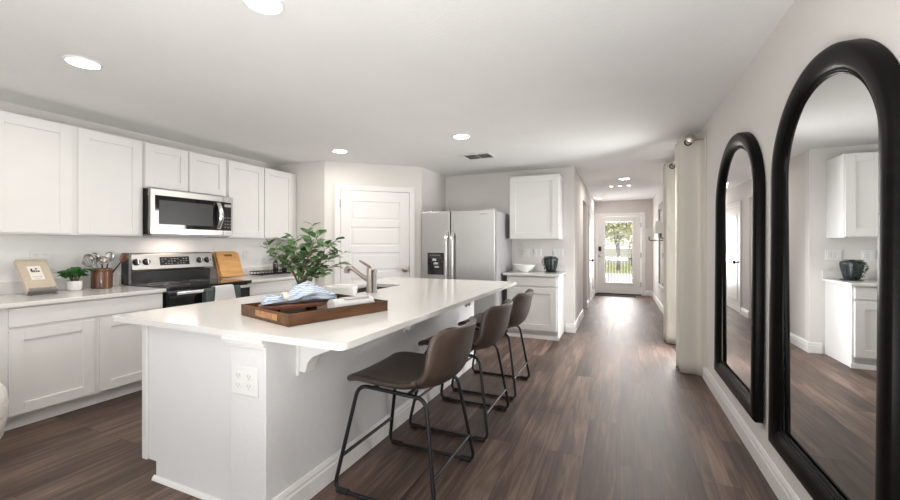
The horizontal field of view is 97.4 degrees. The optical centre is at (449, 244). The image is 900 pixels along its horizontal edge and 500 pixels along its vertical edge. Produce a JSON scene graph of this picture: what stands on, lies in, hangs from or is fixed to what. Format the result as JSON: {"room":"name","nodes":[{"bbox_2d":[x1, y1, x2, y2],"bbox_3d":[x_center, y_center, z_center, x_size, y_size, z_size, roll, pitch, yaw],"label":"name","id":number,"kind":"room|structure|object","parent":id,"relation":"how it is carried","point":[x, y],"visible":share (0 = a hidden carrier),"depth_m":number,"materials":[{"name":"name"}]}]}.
{"room":"kitchen","nodes":[
{"label":"kitchen","id":0,"kind":"room"},
{"bbox_2d":[0,101,277,238],"bbox_3d":[-4.064,0.070,2.168,0.100,2.440,7.970,0,0,23],"label":"wall","id":1,"kind":"structure","parent":0,"point":[4,106],"depth_m":3.94,"materials":[{"name":"grey paint"}]},
{"bbox_2d":[0,275,119,294],"bbox_3d":[-3.645,0.346,2.976,0.021,0.100,1.986,0,0,23],"label":"backsplash","id":2,"kind":"structure","parent":1,"relation":"attached to","point":[14,287],"depth_m":3.44,"materials":[{"name":"white tile"}]},
{"bbox_2d":[0,110,142,236],"bbox_3d":[-3.293,-0.539,3.374,0.358,0.914,1.033,0,0,23],"label":"upper cabinet","id":3,"kind":"object","parent":1,"relation":"attached to","point":[57,179],"visible":1,"depth_m":3.25,"materials":[{"name":"white paint"}]},
{"bbox_2d":[0,235,278,284],"bbox_3d":[-3.265,0.157,3.893,0.004,0.477,3.970,0,0,23],"label":"backsplash","id":4,"kind":"structure","parent":1,"relation":"attached to","point":[67,252],"depth_m":3.80,"materials":[{"name":"white paint"}]},
{"bbox_2d":[30,250,50,263],"bbox_3d":[-3.484,0.105,3.361,0.012,0.118,0.130,0,0,23],"label":"power outlet","id":5,"kind":"object","parent":4,"relation":"attached to","point":[34,254],"visible":0.7,"depth_m":3.37,"materials":[{"name":"white plastic"}]},
{"bbox_2d":[243,250,248,258],"bbox_3d":[-2.690,0.130,5.207,0.012,0.118,0.085,0,0,23],"label":"power outlet","id":6,"kind":"object","parent":4,"relation":"attached to","point":[245,252],"visible":1,"depth_m":5.20,"materials":[{"name":"white plastic"}]},
{"bbox_2d":[143,141,225,196],"bbox_3d":[-2.915,-0.773,4.252,0.358,0.446,0.871,0,0,23],"label":"upper cabinet","id":7,"kind":"object","parent":1,"relation":"attached to","point":[164,167],"visible":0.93,"depth_m":4.11,"materials":[{"name":"white paint"}]},
{"bbox_2d":[143,188,232,236],"bbox_3d":[-2.850,-0.318,4.226,0.497,0.452,0.875,0,0,23],"label":"microwave","id":8,"kind":"object","parent":7,"relation":"attached to","point":[172,213],"visible":0.96,"depth_m":4.06,"materials":[{"name":"silver metal"}]},
{"bbox_2d":[210,266,278,277],"bbox_3d":[-2.686,0.346,5.205,0.021,0.100,1.091,0,0,23],"label":"backsplash","id":9,"kind":"structure","parent":1,"relation":"attached to","point":[246,271],"depth_m":5.24,"materials":[{"name":"white tile"}]},
{"bbox_2d":[207,159,295,238],"bbox_3d":[-2.531,-0.539,5.147,0.358,0.914,1.068,0,0,23],"label":"upper cabinet","id":10,"kind":"object","parent":1,"relation":"attached to","point":[264,199],"visible":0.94,"depth_m":5.01,"materials":[{"name":"white paint"}]},
{"bbox_2d":[278,161,445,285],"bbox_3d":[-1.279,0.070,6.173,1.850,2.440,1.790,0,0,23],"label":"wall","id":11,"kind":"structure","parent":0,"point":[315,181],"depth_m":5.55,"materials":[{"name":"grey paint"}]},
{"bbox_2d":[334,184,414,283],"bbox_3d":[-1.040,0.226,5.562,1.128,2.127,0.102,0,0,-19],"label":"door","id":12,"kind":"structure","parent":11,"relation":"in","point":[377,228],"depth_m":5.59,"materials":[{"name":"white paint"}]},
{"bbox_2d":[0,295,777,499],"bbox_3d":[-0.216,1.320,4.285,5.495,0.060,14.900,0,0,23],"label":"floor","id":13,"kind":"structure","parent":0,"point":[604,410],"depth_m":2.61,"materials":[{"name":"brown wood"}]},
{"bbox_2d":[0,382,8,438],"bbox_3d":[-2.732,1.016,2.025,0.630,0.551,0.630,0,0,23],"label":"boucle chair","id":14,"kind":"object","parent":13,"relation":"on","point":[4,400],"visible":1,"depth_m":2.19,"materials":[{"name":"white fabric"}]},
{"bbox_2d":[0,292,162,430],"bbox_3d":[-3.143,0.859,3.270,0.710,0.861,1.040,0,0,23],"label":"base cabinet","id":15,"kind":"object","parent":13,"relation":"on","point":[56,359],"visible":0.77,"depth_m":2.99,"materials":[{"name":"white paint"}]},
{"bbox_2d":[0,275,165,308],"bbox_3d":[-3.315,0.361,2.834,0.740,0.130,1.986,0,0,23],"label":"countertop","id":16,"kind":"structure","parent":15,"relation":"on","point":[9,298],"depth_m":3.19,"materials":[{"name":"white stone"}]},
{"bbox_2d":[17,286,57,295],"bbox_3d":[-3.331,0.308,3.188,0.240,0.182,0.170,0,0,23],"label":"book stand","id":17,"kind":"object","parent":16,"relation":"on","point":[42,290],"visible":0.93,"depth_m":3.15,"materials":[{"name":"white plastic"}]},
{"bbox_2d":[13,259,56,293],"bbox_3d":[-3.352,0.252,3.198,0.237,0.265,0.180,0,0,23],"label":"book","id":18,"kind":"object","parent":17,"relation":"on","point":[31,273],"visible":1,"depth_m":3.18,"materials":[{"name":"beige paper"}]},
{"bbox_2d":[55,267,93,290],"bbox_3d":[-3.265,0.292,3.410,0.251,0.206,0.245,0,0,-5],"label":"potted plant","id":19,"kind":"object","parent":16,"relation":"on","point":[75,284],"visible":1,"depth_m":3.40,"materials":[{"name":"green plant"}]},
{"bbox_2d":[90,268,112,288],"bbox_3d":[-3.208,0.305,3.639,0.159,0.180,0.159,0,0,23],"label":"utensil crock","id":20,"kind":"object","parent":16,"relation":"on","point":[100,278],"visible":0.94,"depth_m":3.58,"materials":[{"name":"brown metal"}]},
{"bbox_2d":[82,254,95,268],"bbox_3d":[-3.221,0.223,3.553,0.033,0.290,0.156,0,0,12],"label":"whisk","id":21,"kind":"object","parent":20,"relation":"in","point":[87,255],"visible":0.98,"depth_m":3.53,"materials":[{"name":"silver metal"}]},
{"bbox_2d":[90,253,99,268],"bbox_3d":[-3.249,0.218,3.621,0.015,0.297,0.070,0,0,37],"label":"slotted spoon","id":22,"kind":"object","parent":20,"relation":"in","point":[96,255],"visible":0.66,"depth_m":3.62,"materials":[{"name":"silver metal"}]},
{"bbox_2d":[98,256,109,268],"bbox_3d":[-3.178,0.234,3.619,0.064,0.264,0.088,0,0,23],"label":"ladle","id":23,"kind":"object","parent":20,"relation":"in","point":[102,260],"visible":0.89,"depth_m":3.63,"materials":[{"name":"silver metal"}]},
{"bbox_2d":[105,252,113,268],"bbox_3d":[-3.187,0.215,3.686,0.075,0.302,0.015,0,0,-44],"label":"serving spoon","id":24,"kind":"object","parent":20,"relation":"in","point":[110,255],"visible":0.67,"depth_m":3.69,"materials":[{"name":"silver metal"}]},
{"bbox_2d":[113,253,129,272],"bbox_3d":[-3.132,0.222,3.708,0.015,0.294,0.200,0,0,37],"label":"wooden spoon","id":25,"kind":"object","parent":20,"relation":"in","point":[124,256],"visible":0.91,"depth_m":3.75,"materials":[{"name":"brown wood"}]},
{"bbox_2d":[121,252,251,307],"bbox_3d":[-2.713,0.674,4.140,0.802,1.192,0.880,0,0,23],"label":"range","id":26,"kind":"object","parent":13,"relation":"on","point":[184,276],"visible":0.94,"depth_m":4.09,"materials":[{"name":"silver metal"}]},
{"bbox_2d":[123,278,251,290],"bbox_3d":[-2.708,0.406,4.137,0.715,0.032,0.880,0,0,23],"label":"cooktop","id":27,"kind":"object","parent":26,"relation":"in","point":[173,284],"depth_m":4.00,"materials":[{"name":"black glass"}]},
{"bbox_2d":[202,285,240,302],"bbox_3d":[-2.317,0.607,4.035,0.073,0.366,0.390,0,0,23],"label":"dish towel","id":28,"kind":"object","parent":26,"relation":"hanging from","point":[209,295],"visible":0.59,"depth_m":3.91,"materials":[{"name":"grey fabric"}]},
{"bbox_2d":[211,284,235,300],"bbox_3d":[-2.316,0.580,4.039,0.101,0.340,0.280,0,0,23],"label":"dish towel","id":29,"kind":"object","parent":28,"relation":"on","point":[222,292],"visible":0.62,"depth_m":4.02,"materials":[{"name":"white fabric"}]},
{"bbox_2d":[248,277,315,295],"bbox_3d":[-2.368,0.859,5.071,0.710,0.861,1.085,0,0,23],"label":"base cabinet","id":30,"kind":"object","parent":13,"relation":"on","point":[258,288],"visible":0.02,"depth_m":4.74,"materials":[{"name":"white paint"}]},
{"bbox_2d":[210,266,304,282],"bbox_3d":[-2.355,0.361,5.063,0.740,0.130,1.091,0,0,23],"label":"countertop","id":31,"kind":"structure","parent":30,"relation":"on","point":[246,275],"depth_m":4.96,"materials":[{"name":"white stone"}]},
{"bbox_2d":[213,251,233,276],"bbox_3d":[-2.743,0.234,4.866,0.123,0.309,0.300,0,0,23],"label":"cutting board","id":32,"kind":"object","parent":31,"relation":"on","point":[214,253],"visible":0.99,"depth_m":4.74,"materials":[{"name":"brown wood"}]},
{"bbox_2d":[216,252,242,276],"bbox_3d":[-2.714,0.239,4.870,0.122,0.300,0.300,0,0,23],"label":"cutting board","id":33,"kind":"object","parent":31,"relation":"on","point":[231,266],"visible":1,"depth_m":4.85,"materials":[{"name":"brown wood"}]},
{"bbox_2d":[250,269,290,275],"bbox_3d":[-2.416,0.368,5.340,0.208,0.055,0.507,0,0,23],"label":"wire rack","id":34,"kind":"object","parent":31,"relation":"on","point":[279,270],"visible":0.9,"depth_m":5.29,"materials":[{"name":"black metal"}]},
{"bbox_2d":[273,258,277,272],"bbox_3d":[-2.404,0.270,5.444,0.068,0.220,0.068,0,0,23],"label":"bottle","id":35,"kind":"object","parent":34,"relation":"in","point":[275,266],"visible":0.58,"depth_m":5.42,"materials":[{"name":"black glass"}]},
{"bbox_2d":[142,301,475,499],"bbox_3d":[-0.652,0.858,3.184,1.206,0.862,2.786,0,0,23],"label":"kitchen island","id":36,"kind":"object","parent":13,"relation":"on","point":[206,440],"visible":0.53,"depth_m":2.05,"materials":[{"name":"white paint"}]},
{"bbox_2d":[232,364,257,397],"bbox_3d":[-0.945,0.622,1.814,0.168,0.135,0.012,0,0,23],"label":"power outlet","id":37,"kind":"object","parent":36,"relation":"attached to","point":[244,378],"visible":1,"depth_m":1.81,"materials":[{"name":"white plastic"}]},
{"bbox_2d":[235,371,241,378],"bbox_3d":[-0.978,0.600,1.824,0.043,0.037,0.003,0,0,23],"label":"socket","id":38,"kind":"object","parent":37,"relation":"attached to","point":[238,374],"depth_m":1.82,"materials":[{"name":"white plastic"}]},
{"bbox_2d":[235,380,241,388],"bbox_3d":[-0.978,0.644,1.824,0.043,0.037,0.003,0,0,23],"label":"socket","id":39,"kind":"object","parent":37,"relation":"attached to","point":[238,383],"depth_m":1.82,"materials":[{"name":"white plastic"}]},
{"bbox_2d":[245,382,251,390],"bbox_3d":[-0.915,0.644,1.797,0.043,0.037,0.003,0,0,23],"label":"socket","id":40,"kind":"object","parent":37,"relation":"attached to","point":[248,385],"depth_m":1.80,"materials":[{"name":"white plastic"}]},
{"bbox_2d":[245,373,252,380],"bbox_3d":[-0.915,0.600,1.797,0.043,0.037,0.003,0,0,23],"label":"socket","id":41,"kind":"object","parent":37,"relation":"attached to","point":[248,376],"depth_m":1.79,"materials":[{"name":"white plastic"}]},
{"bbox_2d":[113,277,515,350],"bbox_3d":[-0.593,0.411,3.240,1.610,0.030,2.917,0,0,23],"label":"island countertop","id":42,"kind":"structure","parent":36,"relation":"on","point":[411,301],"depth_m":2.20,"materials":[{"name":"white stone"}]},
{"bbox_2d":[259,222,350,289],"bbox_3d":[-0.953,0.115,2.666,0.536,0.561,0.404,0,0,6],"label":"plant","id":43,"kind":"object","parent":42,"relation":"on","point":[301,255],"visible":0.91,"depth_m":2.63,"materials":[{"name":"green plant"}]},
{"bbox_2d":[241,294,387,326],"bbox_3d":[-0.779,0.365,2.307,0.522,0.061,0.635,0,0,40],"label":"serving tray","id":44,"kind":"object","parent":42,"relation":"on","point":[297,316],"visible":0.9,"depth_m":2.11,"materials":[{"name":"brown wood"}]},
{"bbox_2d":[258,300,326,311],"bbox_3d":[-0.898,0.356,2.265,0.370,0.052,0.170,0,0,-36],"label":"board","id":45,"kind":"object","parent":44,"relation":"on","point":[312,305],"visible":0.6,"depth_m":2.20,"materials":[{"name":"brown wood"}]},
{"bbox_2d":[260,282,336,304],"bbox_3d":[-0.867,0.273,2.283,0.406,0.109,0.190,0,0,-40],"label":"napkin","id":46,"kind":"object","parent":45,"relation":"on","point":[305,291],"visible":0.98,"depth_m":2.24,"materials":[{"name":"blue fabric"}]},
{"bbox_2d":[281,292,289,303],"bbox_3d":[-0.934,0.300,2.238,0.034,0.063,0.080,0,0,-36],"label":"napkin ring","id":47,"kind":"object","parent":46,"relation":"on","point":[285,295],"visible":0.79,"depth_m":2.21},
{"bbox_2d":[327,295,374,307],"bbox_3d":[-0.582,0.343,2.325,0.253,0.078,0.110,0,0,-42],"label":"rolled towel","id":48,"kind":"object","parent":44,"relation":"on","point":[353,300],"visible":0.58,"depth_m":2.28,"materials":[{"name":"white fabric"}]},
{"bbox_2d":[325,284,357,295],"bbox_3d":[-0.827,0.353,3.012,0.242,0.084,0.242,0,0,23],"label":"serving dish","id":49,"kind":"object","parent":42,"relation":"on","point":[346,289],"visible":0.64,"depth_m":2.93,"materials":[{"name":"white ceramic"}]},
{"bbox_2d":[344,260,377,292],"bbox_3d":[-0.767,0.261,3.353,0.340,0.269,0.076,0,0,23],"label":"faucet","id":50,"kind":"object","parent":42,"relation":"on","point":[371,278],"visible":1,"depth_m":3.30,"materials":[{"name":"silver metal"}]},
{"bbox_2d":[357,287,387,292],"bbox_3d":[-0.804,0.521,3.634,0.394,0.189,0.824,0,0,23],"label":"sink","id":51,"kind":"object","parent":42,"relation":"in","point":[359,290],"visible":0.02,"depth_m":3.96,"materials":[{"name":"metal"}]},
{"bbox_2d":[334,316,475,499],"bbox_3d":[-0.194,0.849,2.190,0.670,0.882,0.574,0,0,23],"label":"bar stool","id":52,"kind":"object","parent":13,"relation":"on","point":[448,350],"visible":1,"depth_m":2.03,"materials":[{"name":"leather"}]},
{"bbox_2d":[409,299,512,441],"bbox_3d":[0.123,0.849,2.925,0.670,0.882,0.574,0,0,23],"label":"bar stool","id":53,"kind":"object","parent":13,"relation":"on","point":[495,320],"visible":0.73,"depth_m":2.69,"materials":[{"name":"brown leather"}]},
{"bbox_2d":[422,208,511,328],"bbox_3d":[0.264,0.389,5.925,1.110,1.778,0.996,0,0,23],"label":"refrigerator","id":54,"kind":"object","parent":13,"relation":"on","point":[463,244],"visible":0.63,"depth_m":5.51,"materials":[{"name":"silver metal"}]},
{"bbox_2d":[451,289,533,399],"bbox_3d":[0.423,0.849,3.623,0.670,0.882,0.574,0,0,23],"label":"bar stool","id":55,"kind":"object","parent":13,"relation":"on","point":[521,305],"visible":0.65,"depth_m":3.40,"materials":[{"name":"brown leather"}]},
{"bbox_2d":[507,275,563,340],"bbox_3d":[1.251,0.859,5.726,0.722,0.861,0.608,0,0,23],"label":"base cabinet","id":56,"kind":"object","parent":13,"relation":"on","point":[544,320],"visible":0.76,"depth_m":5.43,"materials":[{"name":"white paint"}]},
{"bbox_2d":[503,264,565,276],"bbox_3d":[1.231,0.361,5.718,0.790,0.130,0.638,0,0,23],"label":"countertop","id":57,"kind":"structure","parent":56,"relation":"on","point":[538,270],"depth_m":5.69,"materials":[{"name":"white stone"}]},
{"bbox_2d":[513,264,535,271],"bbox_3d":[1.099,0.340,5.841,0.328,0.110,0.328,0,0,23],"label":"bowl","id":58,"kind":"object","parent":57,"relation":"on","point":[520,267],"visible":0.99,"depth_m":5.75,"materials":[{"name":"white ceramic"}]},
{"bbox_2d":[542,256,557,272],"bbox_3d":[1.446,0.280,5.739,0.240,0.231,0.233,0,0,23],"label":"planter","id":59,"kind":"object","parent":57,"relation":"on","point":[550,262],"visible":1,"depth_m":5.68,"materials":[{"name":"blue ceramic"}]},
{"bbox_2d":[595,293,635,296],"bbox_3d":[4.207,1.284,10.078,0.960,0.011,0.400,0,0,23],"label":"door mat","id":60,"kind":"object","parent":13,"relation":"on","point":[596,294],"visible":0.99,"depth_m":10.00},
{"bbox_2d":[0,0,794,201],"bbox_3d":[-0.216,-1.190,4.285,5.495,0.080,14.900,0,0,23],"label":"ceiling","id":61,"kind":"structure","parent":0,"point":[607,90],"depth_m":2.63,"materials":[{"name":"white paint"}]},
{"bbox_2d":[62,55,102,69],"bbox_3d":[-2.306,-1.145,2.484,0.190,0.009,0.190,0,0,23],"label":"recessed light","id":62,"kind":"object","parent":61,"relation":"in","point":[78,61],"visible":1,"depth_m":2.48,"materials":[{"name":"white paint"}]},
{"bbox_2d":[242,0,284,14],"bbox_3d":[-0.882,-1.145,1.871,0.190,0.009,0.190,0,0,23],"label":"recessed light","id":63,"kind":"object","parent":61,"relation":"in","point":[268,7],"visible":1,"depth_m":1.90,"materials":[{"name":"white paint"}]},
{"bbox_2d":[332,149,347,152],"bbox_3d":[-1.343,-1.145,4.824,0.190,0.009,0.190,0,0,23],"label":"recessed light","id":64,"kind":"object","parent":61,"relation":"in","point":[333,150],"visible":1,"depth_m":4.82,"materials":[{"name":"white paint"}]},
{"bbox_2d":[452,134,469,138],"bbox_3d":[0.119,-1.145,4.173,0.190,0.009,0.190,0,0,23],"label":"recessed light","id":65,"kind":"object","parent":61,"relation":"in","point":[456,136],"visible":1,"depth_m":4.17,"materials":[{"name":"white paint"}]},
{"bbox_2d":[460,152,496,159],"bbox_3d":[0.371,-1.143,5.099,0.394,0.012,0.340,0,0,23],"label":"ceiling vent","id":66,"kind":"object","parent":61,"relation":"in","point":[483,155],"visible":1,"depth_m":5.08,"materials":[{"name":"white metal"}]},
{"bbox_2d":[446,167,574,331],"bbox_3d":[0.899,0.070,6.276,2.070,2.440,0.120,0,0,23],"label":"wall","id":67,"kind":"structure","parent":0,"point":[487,190],"depth_m":6.10,"materials":[{"name":"grey paint"}]},
{"bbox_2d":[523,249,528,256],"bbox_3d":[1.172,0.122,6.086,0.100,0.120,0.012,0,0,23],"label":"power outlet","id":68,"kind":"object","parent":67,"relation":"attached to","point":[525,251],"visible":1,"depth_m":6.08,"materials":[{"name":"white plastic"}]},
{"bbox_2d":[510,174,562,239],"bbox_3d":[1.274,-0.539,5.819,0.710,0.914,0.418,0,0,23],"label":"upper cabinet","id":69,"kind":"object","parent":67,"relation":"attached to","point":[536,201],"visible":1,"depth_m":5.63,"materials":[{"name":"white paint"}]},
{"bbox_2d":[534,249,541,256],"bbox_3d":[1.335,0.122,6.015,0.120,0.120,0.012,0,0,23],"label":"switch plate","id":70,"kind":"object","parent":67,"relation":"attached to","point":[537,252],"visible":1,"depth_m":6.01,"materials":[{"name":"white plastic"}]},
{"bbox_2d":[513,264,565,271],"bbox_3d":[1.353,0.346,6.002,0.790,0.100,0.020,0,0,23],"label":"backsplash","id":71,"kind":"structure","parent":67,"relation":"attached to","point":[538,267],"depth_m":5.97,"materials":[{"name":"white tile"}]},
{"bbox_2d":[553,249,563,256],"bbox_3d":[1.617,0.120,5.894,0.155,0.120,0.012,0,0,23],"label":"switch plate","id":72,"kind":"object","parent":67,"relation":"attached to","point":[556,252],"visible":0.94,"depth_m":5.89,"materials":[{"name":"white plastic"}]},
{"bbox_2d":[566,323,574,332],"bbox_3d":[1.776,1.226,5.823,0.134,0.128,0.017,0,0,23],"label":"baseboard","id":73,"kind":"structure","parent":67,"relation":"attached to","point":[570,328],"depth_m":5.82,"materials":[{"name":"white paint"}]},
{"bbox_2d":[575,169,594,321],"bbox_3d":[2.811,0.070,8.251,0.120,2.440,5.020,0,0,23],"label":"wall","id":74,"kind":"structure","parent":0,"point":[583,199],"depth_m":7.11,"materials":[{"name":"grey paint"}]},
{"bbox_2d":[574,289,594,331],"bbox_3d":[2.847,1.226,8.161,0.017,0.128,5.156,0,0,23],"label":"baseboard","id":75,"kind":"structure","parent":74,"relation":"attached to","point":[580,317],"depth_m":6.56,"materials":[{"name":"white paint"}]},
{"bbox_2d":[589,206,593,304],"bbox_3d":[3.274,0.228,9.048,0.100,2.122,1.330,0,0,23],"label":"door","id":76,"kind":"structure","parent":74,"relation":"in","point":[591,259],"depth_m":8.86,"materials":[{"name":"white paint"}]},
{"bbox_2d":[595,200,652,290],"bbox_3d":[4.504,0.070,10.320,1.595,2.440,0.120,0,0,23],"label":"wall","id":77,"kind":"structure","parent":0,"point":[646,206],"depth_m":10.05,"materials":[{"name":"grey paint"}]},
{"bbox_2d":[595,212,644,295],"bbox_3d":[4.403,0.226,10.320,1.260,2.127,0.180,0,0,23],"label":"door","id":78,"kind":"structure","parent":77,"relation":"in","point":[637,287],"depth_m":10.24,"materials":[{"name":"white paint"}]},
{"bbox_2d":[645,291,651,295],"bbox_3d":[5.042,1.226,10.014,0.165,0.128,0.017,0,0,23],"label":"baseboard","id":79,"kind":"structure","parent":77,"relation":"attached to","point":[647,293],"depth_m":10.01,"materials":[{"name":"white paint"}]},
{"bbox_2d":[653,0,899,499],"bbox_3d":[2.242,0.070,3.172,0.100,2.440,14.800,0,0,23],"label":"wall","id":80,"kind":"structure","parent":0,"point":[756,102],"depth_m":2.20,"materials":[{"name":"grey paint"}]},
{"bbox_2d":[644,228,657,240],"bbox_3d":[4.320,-0.195,8.483,0.279,0.350,0.200,0,0,23],"label":"wall sconce","id":81,"kind":"object","parent":80,"relation":"attached to","point":[649,232],"visible":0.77,"depth_m":8.43,"materials":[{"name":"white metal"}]},
{"bbox_2d":[654,221,662,238],"bbox_3d":[3.260,-0.195,6.021,0.279,0.350,0.200,0,0,23],"label":"wall sconce","id":82,"kind":"object","parent":80,"relation":"attached to","point":[658,228],"visible":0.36,"depth_m":5.98,"materials":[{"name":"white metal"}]},
{"bbox_2d":[658,201,663,292],"bbox_3d":[3.915,0.029,7.226,0.029,1.687,2.070,0,0,23],"label":"framed mirror","id":83,"kind":"object","parent":80,"relation":"attached to","point":[660,206],"visible":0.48,"depth_m":7.85,"materials":[{"name":"grey paint"}]},
{"bbox_2d":[671,134,703,166],"bbox_3d":[2.710,-1.018,4.614,0.178,0.096,1.906,0,0,23],"label":"curtain rod","id":84,"kind":"object","parent":80,"relation":"attached to","point":[690,138],"visible":0.43,"depth_m":3.77,"materials":[{"name":"metal"}]},
{"bbox_2d":[663,161,675,343],"bbox_3d":[2.950,0.099,5.248,0.200,2.370,0.384,0,0,23],"label":"curtain","id":85,"kind":"object","parent":84,"relation":"hanging from","point":[669,226],"visible":0.7,"depth_m":5.14,"materials":[{"name":"white fabric"}]},
{"bbox_2d":[675,130,706,376],"bbox_3d":[2.428,0.099,3.998,0.224,2.370,0.486,0,0,23],"label":"curtain","id":86,"kind":"object","parent":84,"relation":"hanging from","point":[690,158],"visible":0.95,"depth_m":3.92,"materials":[{"name":"white fabric"}]},
{"bbox_2d":[652,291,799,499],"bbox_3d":[2.188,1.226,3.196,0.017,0.128,14.800,0,0,23],"label":"baseboard","id":87,"kind":"structure","parent":80,"relation":"attached to","point":[774,477],"depth_m":2.41,"materials":[{"name":"white paint"}]},
{"bbox_2d":[714,132,764,423],"bbox_3d":[1.948,0.128,2.700,0.061,1.755,1.024,0,0,23],"label":"arched mirror","id":88,"kind":"object","parent":80,"relation":"attached to","point":[740,188],"visible":1,"depth_m":2.57,"materials":[{"name":"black mirror"}]},
{"bbox_2d":[723,149,751,391],"bbox_3d":[1.966,0.128,2.692,0.018,1.557,0.826,0,0,23],"label":"mirror glass","id":89,"kind":"object","parent":88,"relation":"attached to","point":[737,178],"depth_m":2.68,"materials":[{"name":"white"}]},
{"bbox_2d":[768,38,899,499],"bbox_3d":[1.458,0.128,1.561,0.061,1.755,0.990,0,0,23],"label":"arched mirror","id":90,"kind":"object","parent":80,"relation":"attached to","point":[834,282],"visible":1,"depth_m":1.43,"materials":[{"name":"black mirror"}]},
{"bbox_2d":[784,74,877,499],"bbox_3d":[1.476,0.128,1.553,0.018,1.550,0.785,0,0,23],"label":"mirror glass","id":91,"kind":"object","parent":90,"relation":"attached to","point":[831,134],"depth_m":1.48,"materials":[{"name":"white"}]},
{"label":"outside","id":92,"kind":"structure","parent":0,"visible":0},
{"bbox_2d":[606,273,631,282],"bbox_3d":[10.146,1.360,23.574,24.000,0.100,28.670,0,0,23],"label":"ground","id":93,"kind":"structure","parent":92,"point":[613,277],"depth_m":15.92,"materials":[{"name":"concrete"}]},
{"bbox_2d":[605,258,631,282],"bbox_3d":[5.376,0.825,12.492,4.860,0.970,0.060,0,0,23],"label":"porch railing","id":94,"kind":"object","parent":93,"relation":"on","point":[605,258],"visible":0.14,"depth_m":12.62,"materials":[{"name":"white metal"}]},
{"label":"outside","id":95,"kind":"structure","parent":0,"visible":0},
{"bbox_2d":[606,264,631,272],"bbox_3d":[11.860,1.299,27.556,24.000,0.018,20.000,0,0,23],"label":"lawn","id":96,"kind":"structure","parent":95,"point":[624,268],"depth_m":21.68,"materials":[{"name":"green plant"}]},
{"bbox_2d":[605,222,631,269],"bbox_3d":[8.668,-0.370,20.282,2.870,3.325,2.691,0,0,23],"label":"tree","id":97,"kind":"object","parent":96,"relation":"on","point":[621,233],"visible":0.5,"depth_m":19.94,"materials":[{"name":"green plant"}]},
{"bbox_2d":[605,248,631,263],"bbox_3d":[11.504,0.765,26.730,18.000,1.050,0.200,0,0,23],"label":"wall","id":98,"kind":"structure","parent":96,"relation":"on","point":[609,253],"depth_m":26.73,"materials":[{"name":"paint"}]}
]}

